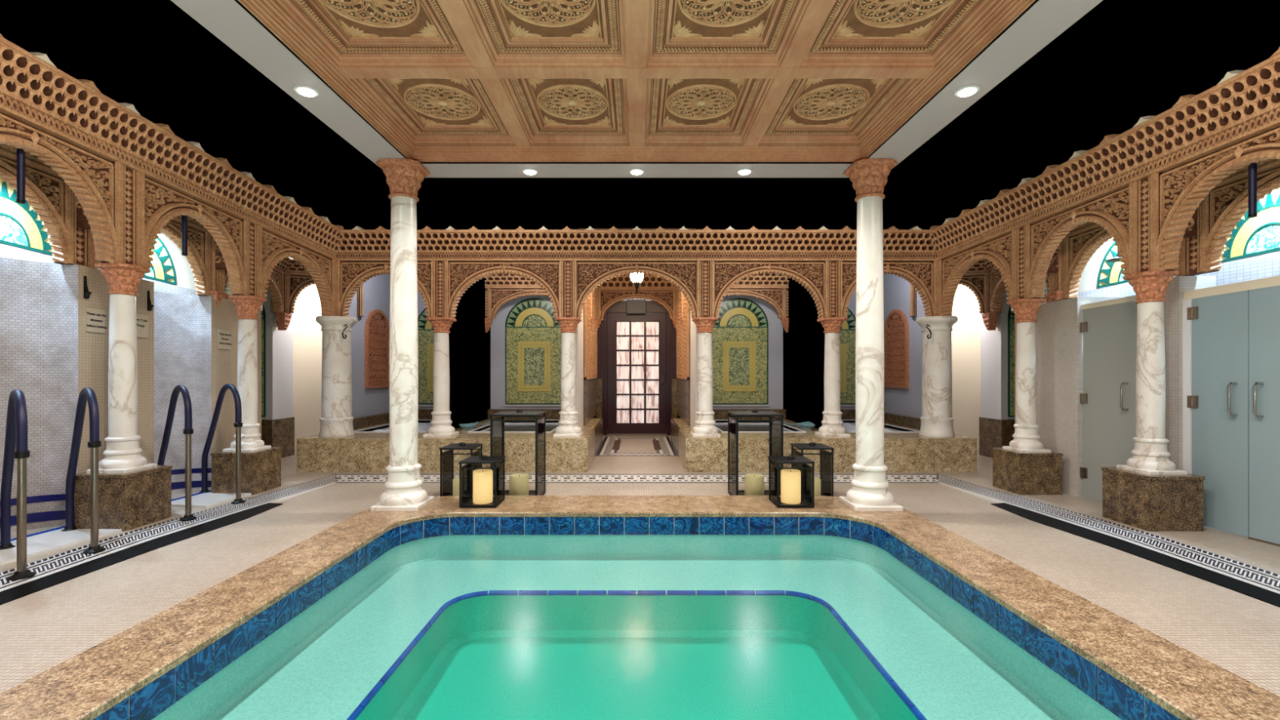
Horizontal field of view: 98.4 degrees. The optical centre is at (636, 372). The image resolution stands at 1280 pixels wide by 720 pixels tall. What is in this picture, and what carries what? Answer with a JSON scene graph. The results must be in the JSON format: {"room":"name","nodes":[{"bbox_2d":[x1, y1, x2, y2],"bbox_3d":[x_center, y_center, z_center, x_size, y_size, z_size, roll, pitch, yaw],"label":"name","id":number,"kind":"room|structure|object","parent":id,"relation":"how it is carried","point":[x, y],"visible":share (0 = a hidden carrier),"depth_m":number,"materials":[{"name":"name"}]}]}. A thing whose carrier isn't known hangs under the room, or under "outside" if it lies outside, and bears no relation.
{"room":"spa","nodes":[
{"label":"spa","id":0,"kind":"room"},
{"bbox_2d":[0,231,262,311],"bbox_3d":[-5.310,-0.448,4.650,0.100,3.496,5.530,0,0,5],"label":"wall","id":1,"kind":"structure","parent":0,"point":[184,277],"depth_m":6.19,"materials":[{"name":"beige paint"}]},
{"bbox_2d":[0,177,52,255],"bbox_3d":[-5.255,-1.341,4.585,0.020,0.592,0.835,0,0,5],"label":"lunette","id":2,"kind":"object","parent":1,"relation":"attached to","point":[20,227],"visible":0.64,"depth_m":4.69,"materials":[{"name":"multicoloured glass"}]},
{"bbox_2d":[0,244,196,295],"bbox_3d":[-5.275,-0.837,4.300,0.030,0.784,4.821,0,0,5],"label":"ledge","id":3,"kind":"structure","parent":1,"relation":"attached to","point":[7,251],"depth_m":4.83,"materials":[{"name":"tile"}]},
{"bbox_2d":[97,236,176,284],"bbox_3d":[-5.156,-1.261,5.715,0.020,0.575,0.835,0,0,5],"label":"lunette","id":4,"kind":"object","parent":1,"relation":"attached to","point":[163,270],"visible":0.23,"depth_m":5.96,"materials":[{"name":"multicoloured glass"}]},
{"bbox_2d":[209,238,293,330],"bbox_3d":[-4.981,-1.163,7.249,0.242,1.046,2.535,0,0,-16],"label":"arch","id":5,"kind":"object","parent":1,"relation":"attached to","point":[276,285],"visible":0.31,"depth_m":8.04,"materials":[{"name":"paint"}]},
{"bbox_2d":[0,0,318,216],"bbox_3d":[-7.550,-1.700,4.500,0.100,6.000,17.000,0,0,0],"label":"wall","id":6,"kind":"structure","parent":0,"point":[73,48],"depth_m":8.50,"materials":[{"name":"black"}]},
{"bbox_2d":[293,284,322,449],"bbox_3d":[-5.328,-0.260,9.562,1.715,3.120,0.495,0,0,-33],"label":"wall","id":7,"kind":"structure","parent":0,"point":[307,332],"depth_m":9.49,"materials":[{"name":"beige paint"}]},
{"bbox_2d":[348,273,390,417],"bbox_3d":[-4.460,-0.260,9.185,0.080,3.120,2.470,0,0,0],"label":"wall partition","id":8,"kind":"structure","parent":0,"point":[376,290],"depth_m":8.99,"materials":[{"name":"grey paint"}]},
{"bbox_2d":[270,259,363,316],"bbox_3d":[-4.878,-1.291,8.461,1.236,0.790,0.242,0,0,-27],"label":"arch","id":9,"kind":"object","parent":8,"relation":"attached to","point":[297,278],"visible":0.33,"depth_m":8.35,"materials":[{"name":"paint"}]},
{"bbox_2d":[364,309,389,388],"bbox_3d":[-4.397,-0.410,9.380,0.045,1.330,0.850,0,0,0],"label":"lattice screen","id":10,"kind":"object","parent":8,"relation":"attached to","point":[376,331],"visible":1,"depth_m":9.33,"materials":[{"name":"wood"}]},
{"bbox_2d":[575,306,591,428],"bbox_3d":[-0.900,-0.610,9.885,0.080,2.940,3.730,0,0,0],"label":"wall","id":11,"kind":"structure","parent":0,"point":[580,329],"depth_m":8.36,"materials":[{"name":"white paint"}]},
{"bbox_2d":[583,285,602,426],"bbox_3d":[-0.790,-0.391,10.200,0.140,3.382,2.600,0,0,0],"label":"lining","id":12,"kind":"object","parent":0,"point":[593,388],"visible":0.73,"depth_m":10.10,"materials":[{"name":"wood"}]},
{"bbox_2d":[484,273,594,332],"bbox_3d":[-1.830,-1.278,10.049,2.098,1.076,0.242,0,0,0],"label":"arcade","id":13,"kind":"object","parent":12,"relation":"attached to","point":[500,289],"visible":0.55,"depth_m":10.05,"materials":[{"name":"paint"}]},
{"bbox_2d":[42,0,1231,177],"bbox_3d":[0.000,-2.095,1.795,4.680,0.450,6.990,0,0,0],"label":"ceiling","id":14,"kind":"structure","parent":0,"point":[456,88],"depth_m":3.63,"materials":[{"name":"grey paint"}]},
{"bbox_2d":[318,173,955,423],"bbox_3d":[0.000,-1.700,13.050,15.000,6.000,0.100,0,0,0],"label":"wall","id":15,"kind":"structure","parent":0,"point":[924,201],"depth_m":13.00,"materials":[{"name":"black"}]},
{"bbox_2d":[417,287,856,408],"bbox_3d":[0.000,-0.260,10.485,9.000,3.120,0.130,0,0,0],"label":"wall","id":16,"kind":"structure","parent":0,"point":[498,326],"depth_m":10.42,"materials":[{"name":"grey paint"}]},
{"bbox_2d":[417,307,434,406],"bbox_3d":[-3.640,-0.355,10.402,1.100,1.969,0.036,0,0,0],"label":"tile panel","id":17,"kind":"object","parent":16,"relation":"attached to","point":[425,334],"visible":0.2,"depth_m":10.40,"materials":[{"name":"tile"}]},
{"bbox_2d":[503,297,561,406],"bbox_3d":[-1.930,-0.390,10.402,1.140,2.039,0.036,0,0,0],"label":"tile panel","id":18,"kind":"object","parent":16,"relation":"attached to","point":[533,335],"visible":0.92,"depth_m":10.40,"materials":[{"name":"tile"}]},
{"bbox_2d":[711,297,769,406],"bbox_3d":[1.930,-0.390,10.402,1.140,2.039,0.036,0,0,0],"label":"tile panel","id":19,"kind":"object","parent":16,"relation":"attached to","point":[740,336],"visible":0.96,"depth_m":10.40,"materials":[{"name":"tile"}]},
{"bbox_2d":[839,307,855,406],"bbox_3d":[3.640,-0.355,10.402,1.100,1.969,0.036,0,0,0],"label":"tile panel","id":20,"kind":"object","parent":16,"relation":"attached to","point":[847,335],"visible":0.22,"depth_m":10.40,"materials":[{"name":"tile"}]},
{"bbox_2d":[0,435,1279,696],"bbox_3d":[0.000,1.325,4.500,15.000,0.050,17.000,0,0,0],"label":"floor","id":21,"kind":"structure","parent":0,"point":[1238,633],"depth_m":3.79,"materials":[{"name":"tile"}]},
{"bbox_2d":[0,389,35,580],"bbox_3d":[-4.260,0.704,3.770,1.019,1.192,0.120,0,0,37],"label":"grab rail","id":22,"kind":"object","parent":21,"relation":"on","point":[16,426],"visible":0.99,"depth_m":3.51,"materials":[{"name":"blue metal"}]},
{"bbox_2d":[0,256,121,565],"bbox_3d":[-4.720,0.161,4.225,1.039,2.279,1.050,0,0,0],"label":"niche","id":23,"kind":"object","parent":21,"relation":"on","point":[39,300],"visible":0.65,"depth_m":4.62,"materials":[{"name":"tile"}]},
{"bbox_2d":[61,386,106,554],"bbox_3d":[-4.280,0.704,4.255,0.985,1.192,0.120,0,0,36],"label":"grab rail","id":24,"kind":"object","parent":21,"relation":"on","point":[87,394],"visible":0.98,"depth_m":4.02,"materials":[{"name":"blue metal"}]},
{"bbox_2d":[78,264,154,472],"bbox_3d":[-4.976,0.189,5.035,0.559,2.222,0.670,0,0,0],"label":"wall","id":25,"kind":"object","parent":21,"relation":"on","point":[93,348],"visible":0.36,"depth_m":4.90,"materials":[{"name":"beige tile"}]},
{"bbox_2d":[84,307,106,333],"bbox_3d":[-4.734,-0.453,4.832,0.018,0.218,0.164,0,0,5],"label":"notice sign","id":26,"kind":"object","parent":25,"relation":"attached to","point":[95,318],"visible":1,"depth_m":4.82,"materials":[{"name":"beige"}]},
{"bbox_2d":[74,465,172,531],"bbox_3d":[-4.421,1.067,4.750,0.466,0.466,0.466,0,0,0],"label":"granite pedestal","id":27,"kind":"object","parent":21,"relation":"on","point":[130,500],"visible":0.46,"depth_m":4.56,"materials":[{"name":"stone"}]},
{"bbox_2d":[86,262,157,473],"bbox_3d":[-4.421,-0.043,4.750,0.320,1.754,0.320,0,0,0],"label":"marble column","id":28,"kind":"structure","parent":27,"relation":"on","point":[122,455],"depth_m":4.68,"materials":[{"name":"stone"}]},
{"bbox_2d":[0,502,283,604],"bbox_3d":[-3.616,1.298,3.050,0.293,0.008,4.900,0,0,0],"label":"inlay","id":29,"kind":"object","parent":21,"relation":"on","point":[11,594],"visible":1,"depth_m":3.91,"materials":[{"name":"black tile"}]},
{"bbox_2d":[0,473,336,591],"bbox_3d":[-3.904,1.298,3.847,0.512,0.007,6.505,0,0,2],"label":"mosaic border","id":30,"kind":"object","parent":21,"relation":"on","point":[65,560],"visible":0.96,"depth_m":4.43,"materials":[{"name":"white"}]},
{"bbox_2d":[157,384,196,521],"bbox_3d":[-4.310,0.704,5.138,0.994,1.192,0.120,0,0,37],"label":"grab rail","id":31,"kind":"object","parent":21,"relation":"on","point":[188,431],"visible":0.82,"depth_m":4.88,"materials":[{"name":"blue metal"}]},
{"bbox_2d":[154,290,251,507],"bbox_3d":[-4.597,0.209,5.695,1.024,2.183,0.750,0,0,0],"label":"niche","id":32,"kind":"object","parent":21,"relation":"on","point":[182,322],"visible":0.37,"depth_m":5.95,"materials":[{"name":"tile"}]},
{"bbox_2d":[198,383,245,504],"bbox_3d":[-4.303,0.704,5.710,0.905,1.192,0.118,0,0,32],"label":"grab rail","id":33,"kind":"object","parent":21,"relation":"on","point":[238,424],"visible":0.97,"depth_m":5.55,"materials":[{"name":"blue metal"}]},
{"bbox_2d":[211,295,261,452],"bbox_3d":[-4.858,0.228,6.375,0.562,2.144,0.710,0,0,0],"label":"wall","id":34,"kind":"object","parent":21,"relation":"on","point":[224,317],"visible":0.29,"depth_m":6.22,"materials":[{"name":"beige tile"}]},
{"bbox_2d":[0,143,226,297],"bbox_3d":[-4.781,-1.500,4.016,0.328,1.343,4.407,0,0,5],"label":"arcade","id":35,"kind":"object","parent":34,"relation":"on","point":[64,219],"visible":0.38,"depth_m":4.66,"materials":[{"name":"paint"}]},
{"bbox_2d":[217,328,231,350],"bbox_3d":[-4.616,-0.369,6.179,0.018,0.232,0.171,0,0,5],"label":"notice sign","id":36,"kind":"object","parent":34,"relation":"attached to","point":[224,335],"visible":1,"depth_m":6.17,"materials":[{"name":"beige"}]},
{"bbox_2d":[210,447,281,494],"bbox_3d":[-4.302,1.076,6.100,0.466,0.449,0.466,0,0,0],"label":"granite pedestal","id":37,"kind":"object","parent":21,"relation":"on","point":[260,470],"visible":0.73,"depth_m":5.88,"materials":[{"name":"stone"}]},
{"bbox_2d":[222,294,271,452],"bbox_3d":[-4.302,0.006,6.100,0.320,1.690,0.320,0,0,0],"label":"marble column","id":38,"kind":"structure","parent":37,"relation":"on","point":[247,307],"depth_m":6.03,"materials":[{"name":"stone"}]},
{"bbox_2d":[261,417,294,457],"bbox_3d":[-6.410,1.000,8.470,1.980,0.600,0.540,0,0,0],"label":"plinth","id":39,"kind":"object","parent":21,"relation":"on","point":[278,433],"visible":0.29,"depth_m":8.41,"materials":[{"name":"stone"}]},
{"bbox_2d":[262,257,293,419],"bbox_3d":[-6.465,-0.560,8.475,2.070,2.520,0.490,0,0,0],"label":"wall pier","id":40,"kind":"object","parent":39,"relation":"on","point":[279,344],"visible":0.21,"depth_m":8.35,"materials":[{"name":"white paint"}]},
{"bbox_2d":[261,304,266,419],"bbox_3d":[-6.060,-0.325,8.212,1.100,2.029,0.036,0,0,0],"label":"tile panel","id":41,"kind":"object","parent":40,"relation":"attached to","point":[263,313],"visible":0.03,"depth_m":8.22,"materials":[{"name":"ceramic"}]},
{"bbox_2d":[297,408,602,471],"bbox_3d":[-2.550,0.990,8.820,3.820,0.620,3.200,0,0,0],"label":"platform","id":42,"kind":"object","parent":21,"relation":"on","point":[367,450],"visible":0.51,"depth_m":7.22,"materials":[{"name":"brown stone"}]},
{"bbox_2d":[315,315,357,436],"bbox_3d":[-4.130,0.050,7.600,0.503,1.620,0.503,0,0,0],"label":"marble column","id":43,"kind":"structure","parent":42,"relation":"on","point":[336,419],"depth_m":7.44,"materials":[{"name":"stone"}]},
{"bbox_2d":[0,33,343,315],"bbox_3d":[-4.342,-1.618,4.768,0.294,1.758,5.915,0,0,5],"label":"arcade","id":44,"kind":"object","parent":43,"relation":"on","point":[130,175],"visible":0.99,"depth_m":4.82,"materials":[{"name":"paint"}]},
{"bbox_2d":[16,148,26,204],"bbox_3d":[-4.541,-1.465,4.070,0.048,0.435,0.048,0,0,0],"label":"tube","id":45,"kind":"object","parent":44,"relation":"hanging from","point":[20,153],"visible":0.87,"depth_m":4.06,"materials":[{"name":"blue"}]},
{"bbox_2d":[422,316,458,436],"bbox_3d":[-2.690,0.055,7.600,0.368,1.610,0.368,0,0,0],"label":"marble column","id":46,"kind":"structure","parent":42,"relation":"on","point":[441,422],"depth_m":7.50,"materials":[{"name":"stone"}]},
{"bbox_2d":[448,277,490,429],"bbox_3d":[-2.800,-0.480,9.185,0.080,2.680,2.470,0,0,0],"label":"wall","id":47,"kind":"structure","parent":42,"relation":"on","point":[469,343],"depth_m":9.17,"materials":[{"name":"black"}]},
{"bbox_2d":[484,424,559,431],"bbox_3d":[-1.835,0.935,8.965,1.166,0.010,1.966,0,0,0],"label":"water","id":48,"kind":"object","parent":42,"relation":"in","point":[508,428],"visible":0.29,"depth_m":9.27,"materials":[{"name":"liquid"}]},
{"bbox_2d":[553,316,582,436],"bbox_3d":[-0.940,0.055,7.600,0.368,1.610,0.368,0,0,0],"label":"marble column","id":49,"kind":"structure","parent":42,"relation":"on","point":[568,423],"depth_m":7.50,"materials":[{"name":"stone"}]},
{"bbox_2d":[439,442,483,496],"bbox_3d":[-1.800,1.008,5.680,0.332,0.584,0.372,0,0,0],"label":"lantern","id":50,"kind":"object","parent":21,"relation":"on","point":[446,458],"visible":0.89,"depth_m":5.66,"materials":[{"name":"black metal"}]},
{"bbox_2d":[489,408,546,495],"bbox_3d":[-1.225,0.840,5.750,0.482,0.920,0.512,0,0,0],"label":"lantern","id":51,"kind":"object","parent":21,"relation":"on","point":[497,424],"visible":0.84,"depth_m":5.75,"materials":[{"name":"black metal"}]},
{"bbox_2d":[509,473,528,495],"bbox_3d":[-1.225,1.173,5.750,0.200,0.224,0.200,0,0,0],"label":"candle","id":52,"kind":"object","parent":51,"relation":"on","point":[518,482],"visible":0.89,"depth_m":5.67,"materials":[{"name":"beige wax"}]},
{"bbox_2d":[334,474,938,483],"bbox_3d":[0.000,1.298,6.780,7.728,0.007,0.560,0,0,0],"label":"mosaic border","id":53,"kind":"object","parent":21,"relation":"on","point":[340,478],"visible":0.6,"depth_m":6.80,"materials":[{"name":"white"}]},
{"bbox_2d":[595,436,677,456],"bbox_3d":[-0.001,1.298,9.935,1.273,0.004,2.623,0,0,0],"label":"mosaic border","id":54,"kind":"object","parent":21,"relation":"on","point":[600,451],"visible":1,"depth_m":9.34,"materials":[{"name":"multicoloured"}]},
{"bbox_2d":[0,495,1279,719],"bbox_3d":[0.000,1.550,1.905,4.780,0.700,7.010,0,0,0],"label":"swimming pool","id":55,"kind":"object","parent":21,"relation":"in","point":[524,607],"visible":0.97,"depth_m":3.42,"materials":[{"name":"liquid"}]},
{"bbox_2d":[370,158,434,511],"bbox_3d":[-2.110,-0.335,5.000,0.410,3.070,0.410,0,0,0],"label":"marble column","id":56,"kind":"structure","parent":55,"relation":"on","point":[404,491],"depth_m":4.90,"materials":[{"name":"stone"}]},
{"bbox_2d":[458,454,505,507],"bbox_3d":[-1.413,0.978,5.065,0.337,0.444,0.342,0,0,0],"label":"lantern","id":57,"kind":"object","parent":55,"relation":"on","point":[465,471],"visible":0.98,"depth_m":5.02,"materials":[{"name":"black metal"}]},
{"bbox_2d":[472,469,493,504],"bbox_3d":[-1.413,1.038,5.065,0.176,0.294,0.176,0,0,0],"label":"candle","id":58,"kind":"object","parent":57,"relation":"in","point":[482,479],"visible":0.99,"depth_m":4.99,"materials":[{"name":"yellow wax"}]},
{"bbox_2d":[768,454,814,507],"bbox_3d":[1.413,0.978,5.065,0.337,0.444,0.342,0,0,0],"label":"lantern","id":59,"kind":"object","parent":55,"relation":"on","point":[806,471],"visible":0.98,"depth_m":5.02,"materials":[{"name":"black metal"}]},
{"bbox_2d":[781,469,800,504],"bbox_3d":[1.413,1.038,5.065,0.176,0.294,0.176,0,0,0],"label":"candle","id":60,"kind":"object","parent":59,"relation":"in","point":[790,478],"visible":0.99,"depth_m":4.99,"materials":[{"name":"yellow wax"}]},
{"bbox_2d":[839,158,902,511],"bbox_3d":[2.110,-0.335,5.000,0.410,3.070,0.410,0,0,0],"label":"marble column","id":61,"kind":"structure","parent":55,"relation":"on","point":[868,491],"depth_m":4.90,"materials":[{"name":"stone"}]},
{"bbox_2d":[727,408,783,495],"bbox_3d":[1.225,0.840,5.750,0.482,0.920,0.512,0,0,0],"label":"lantern","id":62,"kind":"object","parent":21,"relation":"on","point":[775,424],"visible":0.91,"depth_m":5.71,"materials":[{"name":"black metal"}]},
{"bbox_2d":[744,473,764,495],"bbox_3d":[1.225,1.173,5.750,0.200,0.224,0.200,0,0,0],"label":"candle","id":63,"kind":"object","parent":62,"relation":"on","point":[753,482],"visible":0.91,"depth_m":5.67,"materials":[{"name":"beige wax"}]},
{"bbox_2d":[791,442,834,496],"bbox_3d":[1.800,1.008,5.680,0.332,0.584,0.372,0,0,0],"label":"lantern","id":64,"kind":"object","parent":21,"relation":"on","point":[826,458],"visible":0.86,"depth_m":5.66,"materials":[{"name":"black metal"}]},
{"bbox_2d":[671,408,977,471],"bbox_3d":[2.550,0.990,8.820,3.820,0.620,3.200,0,0,0],"label":"platform","id":65,"kind":"object","parent":21,"relation":"on","point":[905,450],"visible":0.48,"depth_m":7.22,"materials":[{"name":"brown stone"}]},
{"bbox_2d":[690,316,719,436],"bbox_3d":[0.940,0.055,7.600,0.368,1.610,0.368,0,0,0],"label":"marble column","id":66,"kind":"structure","parent":65,"relation":"on","point":[704,423],"depth_m":7.50,"materials":[{"name":"stone"}]},
{"bbox_2d":[714,424,789,431],"bbox_3d":[1.835,0.935,8.965,1.166,0.010,1.966,0,0,0],"label":"water","id":67,"kind":"object","parent":65,"relation":"in","point":[742,428],"visible":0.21,"depth_m":9.27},
{"bbox_2d":[782,277,825,429],"bbox_3d":[2.800,-0.480,9.185,0.080,2.680,2.470,0,0,0],"label":"wall","id":68,"kind":"structure","parent":65,"relation":"on","point":[803,345],"depth_m":9.18,"materials":[{"name":"black"}]},
{"bbox_2d":[814,316,850,436],"bbox_3d":[2.690,0.055,7.600,0.368,1.610,0.368,0,0,0],"label":"marble column","id":69,"kind":"structure","parent":65,"relation":"on","point":[832,423],"depth_m":7.50,"materials":[{"name":"stone"}]},
{"bbox_2d":[335,226,938,318],"bbox_3d":[0.000,-1.358,7.522,8.570,1.234,0.295,0,0,0],"label":"arcade","id":70,"kind":"object","parent":69,"relation":"on","point":[568,264],"visible":0.91,"depth_m":7.54,"materials":[{"name":"paint"}]},
{"bbox_2d":[915,315,957,436],"bbox_3d":[4.130,0.050,7.600,0.503,1.620,0.503,0,0,0],"label":"marble column","id":71,"kind":"structure","parent":65,"relation":"on","point":[936,419],"depth_m":7.44,"materials":[{"name":"stone"}]},
{"bbox_2d":[929,47,1279,315],"bbox_3d":[4.342,-1.520,4.768,0.294,1.557,5.915,0,0,-5],"label":"arcade","id":72,"kind":"object","parent":71,"relation":"on","point":[1144,184],"visible":0.99,"depth_m":4.82,"materials":[{"name":"paint"}]},
{"bbox_2d":[1248,162,1257,217],"bbox_3d":[4.541,-1.361,4.070,0.048,0.435,0.048,0,0,0],"label":"tube","id":73,"kind":"object","parent":72,"relation":"hanging from","point":[1252,167],"visible":0.87,"depth_m":4.06,"materials":[{"name":"blue"}]},
{"bbox_2d":[978,417,1014,457],"bbox_3d":[6.410,1.000,8.470,1.980,0.600,0.540,0,0,0],"label":"plinth","id":74,"kind":"object","parent":21,"relation":"on","point":[993,433],"visible":0.29,"depth_m":8.40,"materials":[{"name":"stone"}]},
{"bbox_2d":[980,286,1010,419],"bbox_3d":[6.465,-0.560,8.475,2.070,2.520,0.490,0,0,0],"label":"wall pier","id":75,"kind":"object","parent":74,"relation":"on","point":[993,344],"visible":0.21,"depth_m":8.36,"materials":[{"name":"white paint"}]},
{"bbox_2d":[1006,304,1014,419],"bbox_3d":[6.060,-0.325,8.212,1.100,2.029,0.036,0,0,0],"label":"tile panel","id":76,"kind":"object","parent":75,"relation":"attached to","point":[1011,318],"visible":0.02,"depth_m":8.21,"materials":[{"name":"tile"}]},
{"bbox_2d":[991,447,1062,494],"bbox_3d":[4.302,1.079,6.100,0.466,0.442,0.466,0,0,0],"label":"granite pedestal","id":77,"kind":"object","parent":21,"relation":"on","point":[1015,472],"visible":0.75,"depth_m":5.88,"materials":[{"name":"stone"}]},
{"bbox_2d":[1002,297,1051,452],"bbox_3d":[4.302,0.026,6.100,0.320,1.664,0.320,0,0,0],"label":"marble column","id":78,"kind":"structure","parent":77,"relation":"on","point":[1026,437],"depth_m":6.02,"materials":[{"name":"stone"}]},
{"bbox_2d":[1014,297,1122,496],"bbox_3d":[4.856,0.252,6.225,0.605,2.096,0.850,0,0,0],"label":"wall","id":79,"kind":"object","parent":21,"relation":"on","point":[1059,337],"visible":0.5,"depth_m":5.98,"materials":[{"name":"grey tile"}]},
{"bbox_2d":[1080,301,1135,500],"bbox_3d":[4.688,0.302,5.492,0.093,1.970,0.616,0,0,0],"label":"shower door","id":80,"kind":"structure","parent":79,"relation":"attached to","point":[1108,398],"depth_m":5.51,"materials":[{"name":"grey"}]},
{"bbox_2d":[1047,158,1279,302],"bbox_3d":[4.779,-1.391,4.015,0.332,1.188,4.407,0,0,-5],"label":"arcade","id":81,"kind":"object","parent":79,"relation":"on","point":[1205,238],"visible":0.3,"depth_m":4.66,"materials":[{"name":"paint"}]},
{"bbox_2d":[937,473,1279,593],"bbox_3d":[3.904,1.298,3.847,0.512,0.007,6.505,0,0,-2],"label":"mosaic border","id":82,"kind":"object","parent":21,"relation":"on","point":[1183,552],"visible":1,"depth_m":4.30,"materials":[{"name":"white"}]},
{"bbox_2d":[991,502,1279,607],"bbox_3d":[3.616,1.298,3.050,0.293,0.008,4.900,0,0,0],"label":"inlay","id":83,"kind":"object","parent":21,"relation":"on","point":[1264,595],"visible":1,"depth_m":3.91,"materials":[{"name":"black tile"}]},
{"bbox_2d":[1101,466,1204,531],"bbox_3d":[4.421,1.074,4.750,0.466,0.452,0.466,0,0,0],"label":"granite pedestal","id":84,"kind":"object","parent":21,"relation":"on","point":[1146,502],"visible":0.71,"depth_m":4.53,"materials":[{"name":"stone"}]},
{"bbox_2d":[1116,270,1186,475],"bbox_3d":[4.421,-0.004,4.750,0.320,1.703,0.320,0,0,0],"label":"marble column","id":85,"kind":"structure","parent":84,"relation":"on","point":[1151,455],"depth_m":4.68,"materials":[{"name":"stone"}]},
{"bbox_2d":[1135,275,1216,470],"bbox_3d":[4.860,0.229,4.990,0.353,2.143,0.380,0,0,0],"label":"wall","id":86,"kind":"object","parent":21,"relation":"on","point":[1173,306],"visible":0.29,"depth_m":4.83,"materials":[{"name":"grey tile"}]},
{"bbox_2d":[671,287,689,426],"bbox_3d":[0.790,-0.391,10.200,0.140,3.382,2.600,0,0,0],"label":"lining","id":87,"kind":"object","parent":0,"point":[680,387],"visible":0.76,"depth_m":10.01,"materials":[{"name":"wood"}]},
{"bbox_2d":[595,273,677,330],"bbox_3d":[0.000,-1.458,11.309,1.984,1.236,0.322,0,0,0],"label":"arch","id":88,"kind":"object","parent":87,"relation":"attached to","point":[615,290],"visible":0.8,"depth_m":11.36,"materials":[{"name":"paint"}]},
{"bbox_2d":[626,299,645,313],"bbox_3d":[-0.010,-1.360,11.350,0.400,0.280,0.100,0,0,0],"label":"box","id":89,"kind":"object","parent":88,"relation":"attached to","point":[633,306],"visible":1,"depth_m":11.30,"materials":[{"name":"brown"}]},
{"bbox_2d":[679,272,789,332],"bbox_3d":[1.830,-1.278,10.049,2.098,1.076,0.242,0,0,0],"label":"arcade","id":90,"kind":"object","parent":87,"relation":"attached to","point":[772,289],"visible":0.48,"depth_m":10.06,"materials":[{"name":"paint"}]},
{"bbox_2d":[682,306,697,428],"bbox_3d":[0.900,-0.610,9.885,0.080,2.940,3.730,0,0,0],"label":"wall","id":91,"kind":"structure","parent":0,"point":[693,329],"depth_m":8.38,"materials":[{"name":"white paint"}]},
{"bbox_2d":[595,297,678,435],"bbox_3d":[0.000,-0.350,11.500,1.720,3.300,0.280,0,0,0],"label":"door","id":92,"kind":"structure","parent":91,"relation":"in","point":[637,335],"depth_m":11.54,"materials":[{"name":"brown wood"}]},
{"bbox_2d":[883,272,925,417],"bbox_3d":[4.460,-0.260,9.185,0.080,3.120,2.470,0,0,0],"label":"wall partition","id":93,"kind":"structure","parent":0,"point":[896,290],"depth_m":8.99,"materials":[{"name":"grey paint"}]},
{"bbox_2d":[884,309,909,388],"bbox_3d":[4.397,-0.410,9.380,0.045,1.330,0.850,0,0,0],"label":"lattice screen","id":94,"kind":"object","parent":93,"relation":"attached to","point":[896,329],"visible":1,"depth_m":9.33,"materials":[{"name":"wood"}]},
{"bbox_2d":[910,259,1003,316],"bbox_3d":[4.878,-1.291,8.461,1.236,0.790,0.242,0,0,27],"label":"arch","id":95,"kind":"object","parent":93,"relation":"attached to","point":[975,278],"visible":0.41,"depth_m":8.35,"materials":[{"name":"paint"}]},
{"bbox_2d":[951,284,980,449],"bbox_3d":[5.328,-0.260,9.562,1.715,3.120,0.495,0,0,33],"label":"wall","id":96,"kind":"structure","parent":0,"point":[966,332],"depth_m":9.49,"materials":[{"name":"beige paint"}]},
{"bbox_2d":[955,0,1279,217],"bbox_3d":[7.550,-1.700,4.500,0.100,6.000,17.000,0,0,0],"label":"wall","id":97,"kind":"structure","parent":0,"point":[1239,34],"depth_m":8.28,"materials":[{"name":"black"}]},
{"bbox_2d":[1011,237,1279,311],"bbox_3d":[5.310,-0.354,4.650,0.100,3.308,5.530,0,0,-5],"label":"wall","id":98,"kind":"structure","parent":0,"point":[1088,282],"depth_m":6.19,"materials":[{"name":"beige paint"}]},
{"bbox_2d":[980,241,1064,330],"bbox_3d":[4.981,-1.163,7.249,0.242,1.046,2.535,0,0,16],"label":"arch","id":99,"kind":"object","parent":98,"relation":"attached to","point":[997,285],"visible":0.29,"depth_m":8.07,"materials":[{"name":"paint"}]},
{"bbox_2d":[1097,241,1128,288],"bbox_3d":[5.156,-1.215,5.715,0.020,0.554,0.835,0,0,-5],"label":"lunette","id":100,"kind":"object","parent":98,"relation":"attached to","point":[1109,273],"visible":0.22,"depth_m":5.98,"materials":[{"name":"multicoloured glass"}]},
{"bbox_2d":[1077,251,1279,297],"bbox_3d":[5.275,-0.760,4.300,0.030,0.665,4.821,0,0,-5],"label":"tiles","id":101,"kind":"structure","parent":98,"relation":"attached to","point":[1267,265],"depth_m":4.80,"materials":[{"name":"tile"}]},
{"bbox_2d":[1221,186,1279,262],"bbox_3d":[5.255,-1.264,4.585,0.020,0.564,0.835,0,0,-5],"label":"lunette","id":102,"kind":"object","parent":98,"relation":"attached to","point":[1258,235],"visible":0.65,"depth_m":4.66,"materials":[{"name":"multicoloured glass"}]},
{"bbox_3d":[5.184,0.175,2.500,0.636,2.249,1.200,0,0,0],"label":"pier","id":103,"kind":"object","parent":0,"visible":0},
{"bbox_2d":[1080,275,1279,310],"bbox_3d":[4.817,-0.699,4.450,0.060,0.132,2.716,0,0,-5],"label":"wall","id":104,"kind":"structure","parent":103,"relation":"attached to","point":[1274,281],"depth_m":4.54,"materials":[{"name":"beige paint"}]},
{"bbox_2d":[1182,298,1191,474],"bbox_3d":[4.841,0.305,3.950,0.040,1.989,1.710,0,0,-5],"label":"door frame","id":105,"kind":"structure","parent":104,"relation":"attached to","point":[1187,324],"depth_m":4.76,"materials":[{"name":"white paint"}]},
{"bbox_2d":[1186,290,1248,537],"bbox_3d":[4.765,0.320,4.547,0.090,1.936,0.426,0,0,0],"label":"shower door","id":106,"kind":"structure","parent":105,"relation":"attached to","point":[1219,401],"depth_m":4.51,"materials":[{"name":"teal"}]},
{"bbox_2d":[1248,285,1279,546],"bbox_3d":[4.808,0.312,3.912,0.089,1.976,0.835,0,0,-5],"label":"shower door","id":107,"kind":"structure","parent":105,"relation":"attached to","point":[1264,303],"depth_m":4.22,"materials":[{"name":"teal"}]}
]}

